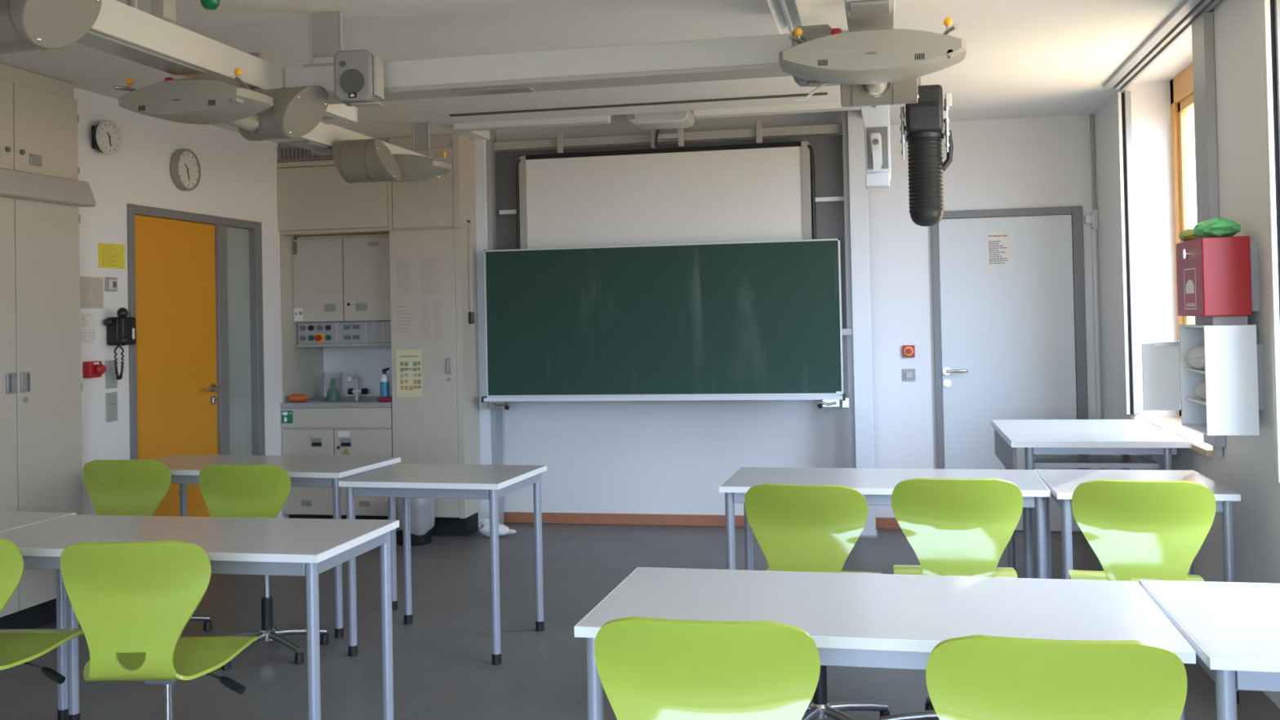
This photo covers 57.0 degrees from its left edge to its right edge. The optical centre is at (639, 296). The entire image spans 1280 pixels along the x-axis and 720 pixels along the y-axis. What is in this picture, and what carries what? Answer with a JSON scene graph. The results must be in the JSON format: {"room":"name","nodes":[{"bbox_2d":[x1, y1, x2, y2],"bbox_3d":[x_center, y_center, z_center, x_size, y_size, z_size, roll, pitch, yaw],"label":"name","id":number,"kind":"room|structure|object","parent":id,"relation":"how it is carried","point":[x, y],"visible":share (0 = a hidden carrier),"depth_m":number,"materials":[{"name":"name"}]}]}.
{"room":"science classroom","nodes":[
{"label":"science classroom","id":0,"kind":"room"},
{"bbox_2d":[73,87,288,518],"bbox_3d":[-3.089,0.285,6.959,0.750,2.690,3.700,-1,-1,12],"label":"wall","id":1,"kind":"structure","parent":0,"point":[238,180],"depth_m":6.67,"materials":[{"name":"white paint"}]},
{"bbox_2d":[80,311,95,344],"bbox_3d":[-2.879,0.166,6.138,0.002,0.168,0.120,-1,-1,12],"label":"paper notice","id":2,"kind":"object","parent":1,"relation":"attached to","point":[87,319],"visible":1,"depth_m":6.14,"materials":[{"name":"white paper"}]},
{"bbox_2d":[80,276,103,308],"bbox_3d":[-2.875,-0.018,6.179,0.002,0.166,0.182,-1,-1,12],"label":"paper notice","id":3,"kind":"object","parent":1,"relation":"attached to","point":[91,288],"visible":1,"depth_m":6.18,"materials":[{"name":"beige paper"}]},
{"bbox_2d":[83,360,106,377],"bbox_3d":[-2.834,0.381,6.132,0.082,0.084,0.092,-1,-1,12],"label":"emergency stop button","id":4,"kind":"object","parent":1,"relation":"attached to","point":[93,369],"visible":1,"depth_m":6.11,"materials":[{"name":"red plastic"}]},
{"bbox_2d":[91,120,122,155],"bbox_3d":[-2.839,-0.839,6.241,0.085,0.184,0.184,-1,-1,12],"label":"wall clock","id":5,"kind":"object","parent":1,"relation":"attached to","point":[106,135],"visible":1,"depth_m":6.21,"materials":[{"name":"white plastic"}]},
{"bbox_2d":[104,276,117,291],"bbox_3d":[-2.836,-0.064,6.324,0.022,0.076,0.088,-1,-1,12],"label":"light switch","id":6,"kind":"object","parent":1,"relation":"attached to","point":[111,285],"visible":1,"depth_m":6.31,"materials":[{"name":"grey plastic"}]},
{"bbox_2d":[97,242,124,269],"bbox_3d":[-2.846,-0.216,6.343,0.002,0.132,0.218,-1,-1,12],"label":"paper notice","id":7,"kind":"object","parent":1,"relation":"attached to","point":[109,255],"visible":1,"depth_m":6.34,"materials":[{"name":"yellow paper"}]},
{"bbox_2d":[105,391,117,422],"bbox_3d":[-2.829,0.593,6.306,0.012,0.154,0.085,-1,-1,12],"label":"cover plate","id":8,"kind":"object","parent":1,"relation":"attached to","point":[111,398],"visible":1,"depth_m":6.30,"materials":[{"name":"grey"}]},
{"bbox_2d":[105,360,117,388],"bbox_3d":[-2.832,0.418,6.309,0.012,0.148,0.084,-1,-1,12],"label":"blank plate","id":9,"kind":"object","parent":1,"relation":"attached to","point":[111,381],"visible":0.92,"depth_m":6.29,"materials":[{"name":"grey"}]},
{"bbox_2d":[103,307,136,379],"bbox_3d":[-2.780,0.255,6.326,0.116,0.386,0.202,-1,-1,12],"label":"wall phone","id":10,"kind":"object","parent":1,"relation":"attached to","point":[121,329],"visible":1,"depth_m":6.28,"materials":[{"name":"black plastic"}]},
{"bbox_2d":[170,148,200,191],"bbox_3d":[-2.698,-0.750,6.992,0.050,0.248,0.248,-1,-1,12],"label":"wall clock","id":11,"kind":"object","parent":1,"relation":"attached to","point":[185,168],"visible":1,"depth_m":6.96,"materials":[{"name":"grey plastic"}]},
{"bbox_2d":[126,203,265,516],"bbox_3d":[-2.679,0.562,7.152,0.161,2.126,1.400,-1,-1,12],"label":"door","id":12,"kind":"structure","parent":1,"relation":"in","point":[195,280],"depth_m":7.08,"materials":[{"name":"orange wood"}]},
{"bbox_2d":[0,0,1183,143],"bbox_3d":[-1.075,-1.209,3.525,6.170,0.100,10.030,-1,-1,12],"label":"ceiling","id":13,"kind":"structure","parent":0,"point":[1024,59],"depth_m":5.30,"materials":[{"name":"white paint"}]},
{"bbox_2d":[200,0,220,9],"bbox_3d":[-1.468,-1.060,4.020,0.084,0.164,0.084,-1,-1,12],"label":"lamp","id":14,"kind":"object","parent":13,"relation":"hanging from","point":[206,4],"visible":1,"depth_m":4.00,"materials":[{"name":"green plastic"}]},
{"bbox_2d":[75,0,357,124],"bbox_3d":[-1.763,-0.971,3.360,0.180,0.352,4.030,-1,-1,12],"label":"ceiling beam","id":15,"kind":"structure","parent":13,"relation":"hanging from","point":[120,29],"depth_m":3.97,"materials":[{"name":"white"}]},
{"bbox_2d":[0,0,102,54],"bbox_3d":[-1.707,-0.719,2.843,0.557,0.194,0.554,-1,-1,14],"label":"media wing","id":16,"kind":"object","parent":15,"relation":"hanging from","point":[25,25],"visible":1,"depth_m":2.96},
{"bbox_2d":[113,67,328,141],"bbox_3d":[-1.519,-0.692,4.329,0.562,0.194,0.554,-1,-1,16],"label":"media wing","id":17,"kind":"object","parent":15,"relation":"hanging from","point":[259,114],"visible":1,"depth_m":4.16},
{"bbox_2d":[220,52,439,178],"bbox_3d":[-1.584,-0.925,6.357,0.150,0.352,2.330,-1,-1,12],"label":"duct","id":18,"kind":"object","parent":13,"relation":"hanging from","point":[322,136],"visible":0.24,"depth_m":6.11,"materials":[{"name":"white metal"}]},
{"bbox_2d":[311,138,452,183],"bbox_3d":[-1.357,-0.693,6.212,0.593,0.224,0.569,-1,-1,12],"label":"media wing","id":19,"kind":"object","parent":18,"relation":"hanging from","point":[367,160],"visible":1,"depth_m":5.99},
{"bbox_2d":[284,10,848,104],"bbox_3d":[-0.315,-0.978,4.519,2.212,0.360,0.168,-1,-1,12],"label":"ceiling beam","id":20,"kind":"structure","parent":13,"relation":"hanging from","point":[751,56],"depth_m":4.46,"materials":[{"name":"grey"}]},
{"bbox_2d":[333,49,383,106],"bbox_3d":[-1.056,-0.818,4.476,0.162,0.198,0.208,-1,-1,3],"label":"speaker","id":21,"kind":"object","parent":20,"relation":"attached to","point":[358,74],"visible":1,"depth_m":4.38},
{"bbox_2d":[339,68,364,93],"bbox_3d":[-1.070,-0.798,4.376,0.094,0.094,0.004,-1,-1,3],"label":"grille","id":22,"kind":"object","parent":21,"relation":"attached to","point":[352,80],"depth_m":4.37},
{"bbox_2d":[791,24,839,101],"bbox_3d":[0.622,-0.806,4.135,0.163,0.255,0.190,-1,-1,12],"label":"speaker","id":23,"kind":"object","parent":20,"relation":"attached to","point":[809,32],"visible":0.3,"depth_m":4.06},
{"bbox_2d":[446,92,830,117],"bbox_3d":[-0.044,-1.118,6.890,2.289,0.012,0.030,-1,-1,12],"label":"screen slot","id":24,"kind":"object","parent":13,"relation":"attached to","point":[821,93],"visible":1,"depth_m":6.87,"materials":[{"name":"grey metal"}]},
{"bbox_2d":[453,102,861,132],"bbox_3d":[0.071,-1.113,7.254,2.540,0.055,0.100,-1,-1,12],"label":"trim","id":25,"kind":"structure","parent":13,"relation":"attached to","point":[823,107],"depth_m":7.20,"materials":[{"name":"white plastic"}]},
{"bbox_2d":[766,0,802,34],"bbox_3d":[0.481,-1.135,4.164,0.100,0.090,1.520,-1,-1,12],"label":"ceiling lamp","id":26,"kind":"object","parent":13,"relation":"attached to","point":[785,14],"visible":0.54,"depth_m":4.62,"materials":[{"name":"white metal"}]},
{"bbox_2d":[844,0,895,31],"bbox_3d":[0.553,-1.027,2.896,0.160,0.352,4.070,-1,-1,12],"label":"duct","id":27,"kind":"object","parent":13,"relation":"hanging from","point":[861,15],"visible":0.44,"depth_m":3.57,"materials":[{"name":"grey metal"}]},
{"bbox_2d":[778,17,966,107],"bbox_3d":[0.744,-0.740,3.777,0.560,0.200,0.554,-1,-1,12],"label":"media wing","id":28,"kind":"object","parent":27,"relation":"hanging from","point":[880,66],"visible":1,"depth_m":3.56},
{"bbox_2d":[860,105,891,188],"bbox_3d":[0.963,-0.636,4.826,0.122,0.377,0.125,-1,-1,12],"label":"column","id":29,"kind":"structure","parent":27,"relation":"hanging from","point":[876,119],"depth_m":4.80,"materials":[{"name":"white metal"}]},
{"bbox_2d":[899,76,953,226],"bbox_3d":[1.069,-0.580,4.431,0.212,0.636,0.152,-1,-1,12],"label":"hose","id":30,"kind":"object","parent":27,"relation":"hanging from","point":[924,124],"visible":0.99,"depth_m":4.37,"materials":[{"name":"black"}]},
{"bbox_2d":[905,84,943,135],"bbox_3d":[1.069,-0.696,4.434,0.134,0.175,0.150,-1,-1,12],"label":"hood","id":31,"kind":"object","parent":30,"relation":"attached to","point":[926,117],"depth_m":4.36,"materials":[{"name":"black plastic"}]},
{"bbox_2d":[0,522,1279,719],"bbox_3d":[-0.797,1.575,3.433,6.620,0.100,10.030,-1,-1,12],"label":"floor","id":32,"kind":"structure","parent":0,"point":[444,669],"depth_m":5.29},
{"bbox_2d":[0,511,75,719],"bbox_3d":[-2.793,1.199,4.223,1.300,0.760,0.600,-1,-1,12],"label":"student desk","id":33,"kind":"object","parent":32,"relation":"on","point":[8,520],"visible":0.41,"depth_m":4.34,"materials":[{"name":"grey metal"}]},
{"bbox_2d":[0,196,82,629],"bbox_3d":[-3.175,0.573,5.559,0.563,2.072,0.912,-1,-1,12],"label":"tall cabinet","id":34,"kind":"object","parent":32,"relation":"on","point":[41,386],"visible":0.82,"depth_m":5.65,"materials":[{"name":"beige laminate"}]},
{"bbox_2d":[0,168,95,207],"bbox_3d":[-3.156,-0.515,5.575,0.625,0.126,0.925,-1,-1,12],"label":"ledge","id":35,"kind":"object","parent":34,"relation":"on","point":[17,184],"visible":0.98,"depth_m":5.63,"materials":[{"name":"grey metal"}]},
{"bbox_2d":[0,63,79,180],"bbox_3d":[-3.205,-0.830,5.583,0.560,0.498,0.912,-1,-1,12],"label":"upper cabinet","id":36,"kind":"object","parent":35,"relation":"on","point":[39,117],"visible":0.87,"depth_m":5.69,"materials":[{"name":"beige laminate"}]},
{"bbox_2d":[0,537,84,684],"bbox_3d":[-1.946,1.110,3.498,0.500,0.878,0.518,-1,-1,-2],"label":"swivel chair","id":37,"kind":"object","parent":32,"relation":"on","point":[17,646],"visible":0.99,"depth_m":3.44,"materials":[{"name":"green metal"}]},
{"bbox_2d":[83,459,212,636],"bbox_3d":[-2.297,1.160,5.473,0.500,0.858,0.518,-1,-1,2],"label":"swivel chair","id":38,"kind":"object","parent":32,"relation":"on","point":[122,487],"visible":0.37,"depth_m":5.26,"materials":[{"name":"green plastic"}]},
{"bbox_2d":[60,540,258,719],"bbox_3d":[-1.370,1.096,3.367,0.500,0.878,0.518,-1,-1,-2],"label":"swivel chair","id":39,"kind":"object","parent":32,"relation":"on","point":[132,603],"visible":1,"depth_m":3.16,"materials":[{"name":"green plastic"}]},
{"bbox_2d":[0,514,399,719],"bbox_3d":[-1.525,1.167,3.917,1.300,0.760,0.600,-1,-1,12],"label":"student desk","id":40,"kind":"object","parent":32,"relation":"on","point":[309,548],"visible":0.94,"depth_m":3.87,"materials":[{"name":"grey laminate"}]},
{"bbox_2d":[199,464,328,670],"bbox_3d":[-1.671,1.143,5.199,0.500,0.858,0.518,-1,-1,4],"label":"swivel chair","id":41,"kind":"object","parent":32,"relation":"on","point":[228,491],"visible":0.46,"depth_m":5.00,"materials":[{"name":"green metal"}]},
{"bbox_2d":[151,453,400,638],"bbox_3d":[-1.911,1.208,5.847,1.300,0.760,0.600,-1,-1,16],"label":"student desk","id":42,"kind":"object","parent":32,"relation":"on","point":[184,469],"visible":0.5,"depth_m":5.75,"materials":[{"name":"grey laminate"}]},
{"bbox_2d":[280,395,396,534],"bbox_3d":[-1.994,1.178,8.277,0.808,0.905,0.629,-1,-1,12],"label":"base cabinet","id":43,"kind":"object","parent":32,"relation":"on","point":[315,427],"visible":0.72,"depth_m":7.99,"materials":[{"name":"beige laminate"}]},
{"bbox_2d":[281,410,293,423],"bbox_3d":[-2.413,0.827,8.055,0.082,0.087,0.003,-1,-1,12],"label":"sign","id":44,"kind":"object","parent":43,"relation":"attached to","point":[286,415],"visible":1,"depth_m":8.05,"materials":[{"name":"green plastic"}]},
{"bbox_2d":[287,393,309,402],"bbox_3d":[-2.351,0.702,8.099,0.167,0.061,0.088,-1,-1,12],"label":"sponge","id":45,"kind":"object","parent":43,"relation":"on","point":[295,397],"visible":1,"depth_m":8.07,"materials":[{"name":"orange"}]},
{"bbox_2d":[280,395,391,408],"bbox_3d":[-2.002,0.743,8.287,0.808,0.036,0.624,-1,-1,12],"label":"countertop","id":46,"kind":"structure","parent":43,"relation":"on","point":[345,402],"depth_m":8.02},
{"bbox_2d":[347,373,368,400],"bbox_3d":[-2.019,0.653,8.329,0.145,0.205,0.154,-1,-1,12],"label":"water tap","id":47,"kind":"object","parent":46,"relation":"on","point":[357,391],"visible":0.99,"depth_m":8.37,"materials":[{"name":"white metal"}]},
{"bbox_2d":[377,396,391,402],"bbox_3d":[-1.719,0.697,7.939,0.117,0.040,0.044,-1,-1,12],"label":"cleaning cloth","id":48,"kind":"object","parent":43,"relation":"on","point":[383,399],"visible":1,"depth_m":7.92,"materials":[{"name":"red fabric"}]},
{"bbox_2d":[380,367,389,397],"bbox_3d":[-1.732,0.599,7.989,0.061,0.230,0.061,-1,-1,-26],"label":"spray bottle","id":49,"kind":"object","parent":43,"relation":"on","point":[384,380],"visible":0.94,"depth_m":7.97,"materials":[{"name":"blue plastic"}]},
{"bbox_3d":[-2.166,0.645,8.355,0.238,0.228,0.156,-1,-1,12],"label":"measuring jug","id":50,"kind":"object","parent":43,"relation":"on","visible":0},
{"bbox_2d":[326,377,339,401],"bbox_3d":[-2.179,0.664,8.357,0.090,0.167,0.090,-1,-1,12],"label":"bottle","id":51,"kind":"object","parent":50,"relation":"in","point":[332,394],"visible":0.97,"depth_m":8.33,"materials":[{"name":"green glass"}]},
{"bbox_2d":[395,497,435,546],"bbox_3d":[-1.473,1.454,7.686,0.290,0.312,0.282,-1,-1,12],"label":"waste bin","id":52,"kind":"object","parent":32,"relation":"on","point":[422,509],"visible":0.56,"depth_m":7.58,"materials":[{"name":"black plastic"}]},
{"bbox_2d":[387,133,480,536],"bbox_3d":[-1.399,0.269,8.003,0.508,2.688,0.333,-1,-1,12],"label":"tall cabinet","id":53,"kind":"object","parent":32,"relation":"on","point":[429,216],"visible":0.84,"depth_m":7.87,"materials":[{"name":"beige laminate"}]},
{"bbox_2d":[395,256,414,297],"bbox_3d":[-1.576,-0.128,7.891,0.140,0.275,0.002,-1,-1,12],"label":"paper notice","id":54,"kind":"object","parent":53,"relation":"attached to","point":[404,265],"visible":1,"depth_m":7.89,"materials":[{"name":"beige paper"}]},
{"bbox_2d":[395,302,415,336],"bbox_3d":[-1.570,0.154,7.886,0.140,0.230,0.002,-1,-1,12],"label":"paper notice","id":55,"kind":"object","parent":53,"relation":"attached to","point":[405,311],"visible":1,"depth_m":7.89,"materials":[{"name":"beige paper"}]},
{"bbox_2d":[395,349,422,396],"bbox_3d":[-1.544,0.516,7.877,0.183,0.315,0.002,-1,-1,12],"label":"poster","id":56,"kind":"object","parent":53,"relation":"attached to","point":[408,362],"visible":1,"depth_m":7.88,"materials":[{"name":"beige paper"}]},
{"bbox_2d":[418,255,444,297],"bbox_3d":[-1.392,-0.132,7.853,0.175,0.275,0.002,-1,-1,12],"label":"paper notice","id":57,"kind":"object","parent":53,"relation":"attached to","point":[431,277],"visible":1,"depth_m":7.85,"materials":[{"name":"beige paper"}]},
{"bbox_2d":[419,297,444,342],"bbox_3d":[-1.386,0.163,7.848,0.175,0.295,0.002,-1,-1,12],"label":"paper notice","id":58,"kind":"object","parent":53,"relation":"attached to","point":[432,322],"visible":1,"depth_m":7.85,"materials":[{"name":"beige paper"}]},
{"bbox_2d":[466,220,474,324],"bbox_3d":[-1.144,-0.164,7.946,0.035,0.701,0.033,-1,-1,12],"label":"rod","id":59,"kind":"object","parent":53,"relation":"hanging from","point":[471,314],"visible":1,"depth_m":7.94,"materials":[{"name":"grey metal"}]},
{"bbox_2d":[338,463,546,665],"bbox_3d":[-0.864,1.177,5.303,0.740,0.760,0.610,-1,-1,15],"label":"student desk","id":60,"kind":"object","parent":32,"relation":"on","point":[491,482],"visible":1,"depth_m":5.12,"materials":[{"name":"grey laminate"}]},
{"bbox_2d":[474,129,503,529],"bbox_3d":[-1.069,0.010,8.260,0.167,3.200,0.329,-1,-1,12],"label":"column","id":61,"kind":"structure","parent":32,"relation":"on","point":[491,419],"depth_m":8.12,"materials":[{"name":"white metal"}]},
{"bbox_2d":[478,518,516,537],"bbox_3d":[-0.950,1.533,7.842,0.266,0.146,0.115,-1,-1,12],"label":"plastic bag","id":62,"kind":"object","parent":32,"relation":"on","point":[484,530],"visible":0.64,"depth_m":7.82,"materials":[{"name":"white plastic"}]},
{"bbox_2d":[594,616,820,719],"bbox_3d":[0.144,1.030,2.308,0.500,0.912,0.518,-1,-1,8],"label":"swivel chair","id":63,"kind":"object","parent":32,"relation":"on","point":[649,668],"visible":1,"depth_m":2.10,"materials":[{"name":"green plastic"}]},
{"bbox_2d":[744,483,889,719],"bbox_3d":[0.596,1.062,4.076,0.500,0.888,0.518,-1,-1,15],"label":"swivel chair","id":64,"kind":"object","parent":32,"relation":"on","point":[806,528],"visible":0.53,"depth_m":3.88,"materials":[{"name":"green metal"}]},
{"bbox_2d":[841,110,877,537],"bbox_3d":[1.440,-0.050,7.735,0.162,3.200,0.329,-1,-1,12],"label":"column","id":65,"kind":"structure","parent":32,"relation":"on","point":[855,192],"depth_m":7.59,"materials":[{"name":"white metal"}]},
{"bbox_2d":[481,238,852,409],"bbox_3d":[0.133,0.203,7.773,2.487,1.086,0.163,-1,-1,12],"label":"chalkboard","id":66,"kind":"object","parent":65,"relation":"attached to","point":[761,320],"visible":1,"depth_m":7.75,"materials":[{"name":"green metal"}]},
{"bbox_2d":[481,393,845,402],"bbox_3d":[0.125,0.670,7.739,2.416,0.038,0.105,-1,-1,12],"label":"chalk tray","id":67,"kind":"object","parent":66,"relation":"on","point":[490,397],"depth_m":7.73,"materials":[{"name":"silver metal"}]},
{"bbox_2d":[493,120,842,153],"bbox_3d":[0.151,-1.070,7.947,2.398,0.150,0.060,-1,-1,12],"label":"crossbar","id":68,"kind":"object","parent":65,"relation":"attached to","point":[758,132],"visible":1,"depth_m":7.92,"materials":[{"name":"grey metal"}]},
{"bbox_2d":[495,134,847,328],"bbox_3d":[0.176,-0.378,7.990,2.400,1.315,0.018,-1,-1,12],"label":"frame","id":69,"kind":"object","parent":65,"relation":"attached to","point":[828,151],"visible":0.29,"depth_m":7.78,"materials":[{"name":"grey metal"}]},
{"bbox_2d":[499,141,844,248],"bbox_3d":[0.185,-0.416,7.920,2.377,1.150,0.073,-1,-1,12],"label":"whiteboard","id":70,"kind":"object","parent":65,"relation":"attached to","point":[750,192],"visible":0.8,"depth_m":7.90,"materials":[{"name":"white"}]},
{"bbox_2d":[573,567,1195,719],"bbox_3d":[0.557,1.105,2.784,1.285,0.760,0.625,-1,-1,13],"label":"student desk","id":71,"kind":"object","parent":32,"relation":"on","point":[852,620],"visible":0.62,"depth_m":2.73,"materials":[{"name":"grey laminate"}]},
{"bbox_2d":[719,466,1050,578],"bbox_3d":[1.007,1.131,4.865,1.262,0.760,0.600,-1,-1,13],"label":"student desk","id":72,"kind":"object","parent":32,"relation":"on","point":[877,486],"visible":0.62,"depth_m":4.84,"materials":[{"name":"grey laminate"}]},
{"bbox_2d":[880,477,1022,719],"bbox_3d":[1.046,1.039,3.979,0.500,0.912,0.518,-1,-1,8],"label":"swivel chair","id":73,"kind":"object","parent":32,"relation":"on","point":[953,526],"visible":0.68,"depth_m":3.77,"materials":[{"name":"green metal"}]},
{"bbox_2d":[925,634,1186,719],"bbox_3d":[0.709,1.013,2.129,0.500,0.916,0.518,-1,-1,8],"label":"swivel chair","id":74,"kind":"object","parent":32,"relation":"on","point":[977,677],"visible":1,"depth_m":1.91,"materials":[{"name":"green plastic"}]},
{"bbox_2d":[991,419,1196,578],"bbox_3d":[2.215,1.082,5.858,0.794,0.842,1.090,-1,-1,12],"label":"desk","id":75,"kind":"object","parent":32,"relation":"on","point":[1145,438],"visible":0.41,"depth_m":5.63,"materials":[{"name":"grey laminate"}]},
{"bbox_2d":[1034,454,1158,463],"bbox_3d":[2.217,0.814,5.801,0.565,0.024,0.316,-1,-1,12],"label":"shelf","id":76,"kind":"object","parent":75,"relation":"attached to","point":[1038,459],"depth_m":5.77,"materials":[{"name":"grey metal"}]},
{"bbox_2d":[1034,469,1240,703],"bbox_3d":[1.937,1.108,4.640,0.632,0.760,0.665,-1,-1,12],"label":"student desk","id":77,"kind":"object","parent":32,"relation":"on","point":[1062,483],"visible":0.48,"depth_m":4.54,"materials":[{"name":"grey laminate"}]},
{"bbox_2d":[1068,479,1215,583],"bbox_3d":[1.584,1.021,3.797,0.500,0.920,0.518,-1,-1,13],"label":"swivel chair","id":78,"kind":"object","parent":32,"relation":"on","point":[1136,531],"visible":0.66,"depth_m":3.59,"materials":[{"name":"green plastic"}]},
{"bbox_2d":[1139,579,1279,719],"bbox_3d":[1.536,1.081,2.554,0.700,0.760,0.680,-1,-1,12],"label":"student desk","id":79,"kind":"object","parent":32,"relation":"on","point":[1233,628],"visible":0.9,"depth_m":2.50,"materials":[{"name":"grey laminate"}]},
{"bbox_2d":[322,110,1103,531],"bbox_3d":[0.420,-0.096,8.220,6.020,3.350,0.200,-1,-1,12],"label":"wall","id":80,"kind":"structure","parent":0,"point":[643,457],"depth_m":7.96,"materials":[{"name":"white paint"}]},
{"bbox_2d":[276,137,390,402],"bbox_3d":[-2.022,-0.166,8.304,0.806,1.782,0.620,-1,-1,12],"label":"header panel","id":81,"kind":"object","parent":80,"relation":"attached to","point":[314,199],"visible":0.63,"depth_m":8.06,"materials":[{"name":"beige laminate"}]},
{"bbox_2d":[276,137,387,162],"bbox_3d":[-2.099,-0.995,8.030,0.806,0.132,0.025,-1,-1,12],"label":"vent","id":82,"kind":"object","parent":81,"relation":"attached to","point":[287,153],"depth_m":8.07,"materials":[{"name":"grey metal"}]},
{"bbox_2d":[292,233,391,322],"bbox_3d":[-2.000,-0.123,8.387,0.796,0.600,0.448,-1,-1,12],"label":"upper cabinet","id":83,"kind":"object","parent":80,"relation":"attached to","point":[336,277],"visible":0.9,"depth_m":8.18,"materials":[{"name":"beige laminate"}]},
{"bbox_2d":[295,320,391,346],"bbox_3d":[-1.986,0.267,8.386,0.786,0.170,0.435,-1,-1,12],"label":"panel","id":84,"kind":"object","parent":80,"relation":"attached to","point":[345,333],"visible":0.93,"depth_m":8.21,"materials":[{"name":"grey metal"}]},
{"bbox_2d":[315,333,324,342],"bbox_3d":[-2.243,0.292,8.249,0.067,0.060,0.006,-1,-1,12],"label":"switch plate","id":85,"kind":"object","parent":84,"relation":"attached to","point":[318,337],"depth_m":8.24,"materials":[{"name":"yellow plastic"}]},
{"bbox_2d":[626,111,694,148],"bbox_3d":[0.170,-1.124,7.864,0.405,0.256,0.624,-1,-1,12],"label":"projector","id":86,"kind":"object","parent":80,"relation":"attached to","point":[680,120],"visible":0.94,"depth_m":7.63,"materials":[{"name":"white plastic"}]},
{"bbox_2d":[503,511,901,528],"bbox_3d":[0.500,1.538,8.072,3.000,0.075,0.018,-1,-1,12],"label":"baseboard","id":87,"kind":"structure","parent":80,"relation":"attached to","point":[508,517],"depth_m":8.18,"materials":[{"name":"brown wood"}]},
{"bbox_2d":[902,345,915,357],"bbox_3d":[1.780,0.366,7.806,0.081,0.080,0.041,-1,-1,12],"label":"button","id":88,"kind":"object","parent":80,"relation":"attached to","point":[908,351],"visible":1,"depth_m":7.80,"materials":[{"name":"red plastic"}]},
{"bbox_2d":[902,368,915,381],"bbox_3d":[1.786,0.522,7.814,0.082,0.080,0.017,-1,-1,12],"label":"light switch","id":89,"kind":"object","parent":80,"relation":"attached to","point":[908,375],"visible":1,"depth_m":7.81,"materials":[{"name":"grey plastic"}]},
{"bbox_2d":[931,205,1089,532],"bbox_3d":[2.405,0.479,7.653,0.950,2.100,0.081,-1,-1,12],"label":"door","id":90,"kind":"structure","parent":80,"relation":"in","point":[1008,345],"depth_m":7.68,"materials":[{"name":"white wood"}]},
{"bbox_2d":[985,231,1014,271],"bbox_3d":[2.352,-0.292,7.696,0.175,0.265,0.002,-1,-1,12],"label":"paper notice","id":91,"kind":"object","parent":90,"relation":"attached to","point":[999,244],"visible":1,"depth_m":7.69,"materials":[{"name":"white paper"}]},
{"bbox_2d":[1084,114,1102,469],"bbox_3d":[2.915,0.172,7.563,0.075,2.689,0.055,-1,-1,12],"label":"cable conduit","id":92,"kind":"object","parent":80,"relation":"attached to","point":[1092,219],"visible":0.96,"depth_m":7.56,"materials":[{"name":"grey"}]},
{"bbox_2d":[1093,0,1279,708],"bbox_3d":[2.146,-0.047,2.836,0.360,3.000,10.030,-1,-1,12],"label":"wall","id":93,"kind":"structure","parent":0,"point":[1246,465],"depth_m":5.04,"materials":[{"name":"white paint"}]},
{"bbox_2d":[1102,0,1221,457],"bbox_3d":[2.216,-0.285,3.637,0.430,1.900,6.020,-1,-1,12],"label":"window","id":94,"kind":"structure","parent":93,"relation":"in","point":[1181,86],"depth_m":6.48,"materials":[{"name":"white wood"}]},
{"bbox_2d":[1141,315,1264,435],"bbox_3d":[2.135,0.291,4.494,0.354,0.430,0.480,-1,-1,12],"label":"upper cabinet","id":95,"kind":"object","parent":93,"relation":"attached to","point":[1232,375],"visible":0.98,"depth_m":4.27,"materials":[{"name":"white plastic"}]},
{"bbox_2d":[1182,367,1204,373],"bbox_3d":[2.175,0.281,4.435,0.156,0.008,0.364,-1,-1,12],"label":"shelf","id":96,"kind":"object","parent":95,"relation":"attached to","point":[1185,370],"depth_m":4.58,"materials":[{"name":"white metal"}]},
{"bbox_2d":[1184,346,1204,369],"bbox_3d":[2.145,0.232,4.446,0.156,0.100,0.265,-1,-1,12],"label":"crumpled cloth","id":97,"kind":"object","parent":95,"relation":"in","point":[1195,357],"visible":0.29,"depth_m":4.41,"materials":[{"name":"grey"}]},
{"bbox_2d":[1184,396,1205,404],"bbox_3d":[2.177,0.395,4.433,0.156,0.008,0.364,-1,-1,12],"label":"shelf","id":98,"kind":"object","parent":95,"relation":"attached to","point":[1188,400],"depth_m":4.57,"materials":[{"name":"white metal"}]},
{"bbox_2d":[1193,382,1205,399],"bbox_3d":[2.158,0.356,4.427,0.130,0.082,0.216,-1,-1,12],"label":"crumpled cloth","id":99,"kind":"object","parent":95,"relation":"on","point":[1200,390],"visible":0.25,"depth_m":4.42,"materials":[{"name":"grey fabric"}]},
{"bbox_2d":[1191,12,1226,456],"bbox_3d":[2.370,-0.253,4.909,0.039,1.823,0.195,-1,-1,12],"label":"post","id":100,"kind":"object","parent":93,"relation":"attached to","point":[1202,28],"visible":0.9,"depth_m":4.84,"materials":[{"name":"grey metal"}]},
{"bbox_2d":[1175,235,1259,316],"bbox_3d":[2.201,-0.070,4.516,0.218,0.290,0.460,-1,-1,12],"label":"box","id":101,"kind":"object","parent":93,"relation":"attached to","point":[1217,276],"visible":1,"depth_m":4.30,"materials":[{"name":"red paint"}]},
{"bbox_2d":[1178,229,1199,241],"bbox_3d":[2.186,-0.239,4.649,0.102,0.054,0.172,-1,-1,12],"label":"plastic bag","id":102,"kind":"object","parent":101,"relation":"on","point":[1187,234],"visible":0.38,"depth_m":4.61,"materials":[{"name":"yellow plastic"}]},
{"bbox_2d":[1192,217,1240,237],"bbox_3d":[2.173,-0.255,4.446,0.151,0.083,0.243,-1,-1,12],"label":"plastic bag","id":103,"kind":"object","parent":101,"relation":"on","point":[1217,227],"visible":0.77,"depth_m":4.37,"materials":[{"name":"green plastic"}]},
{"bbox_2d":[1261,0,1279,483],"bbox_3d":[2.196,-0.269,4.040,0.068,1.813,0.033,-1,-1,12],"label":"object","id":104,"kind":"object","parent":93,"relation":"attached to","point":[1270,8],"visible":1,"depth_m":4.04,"materials":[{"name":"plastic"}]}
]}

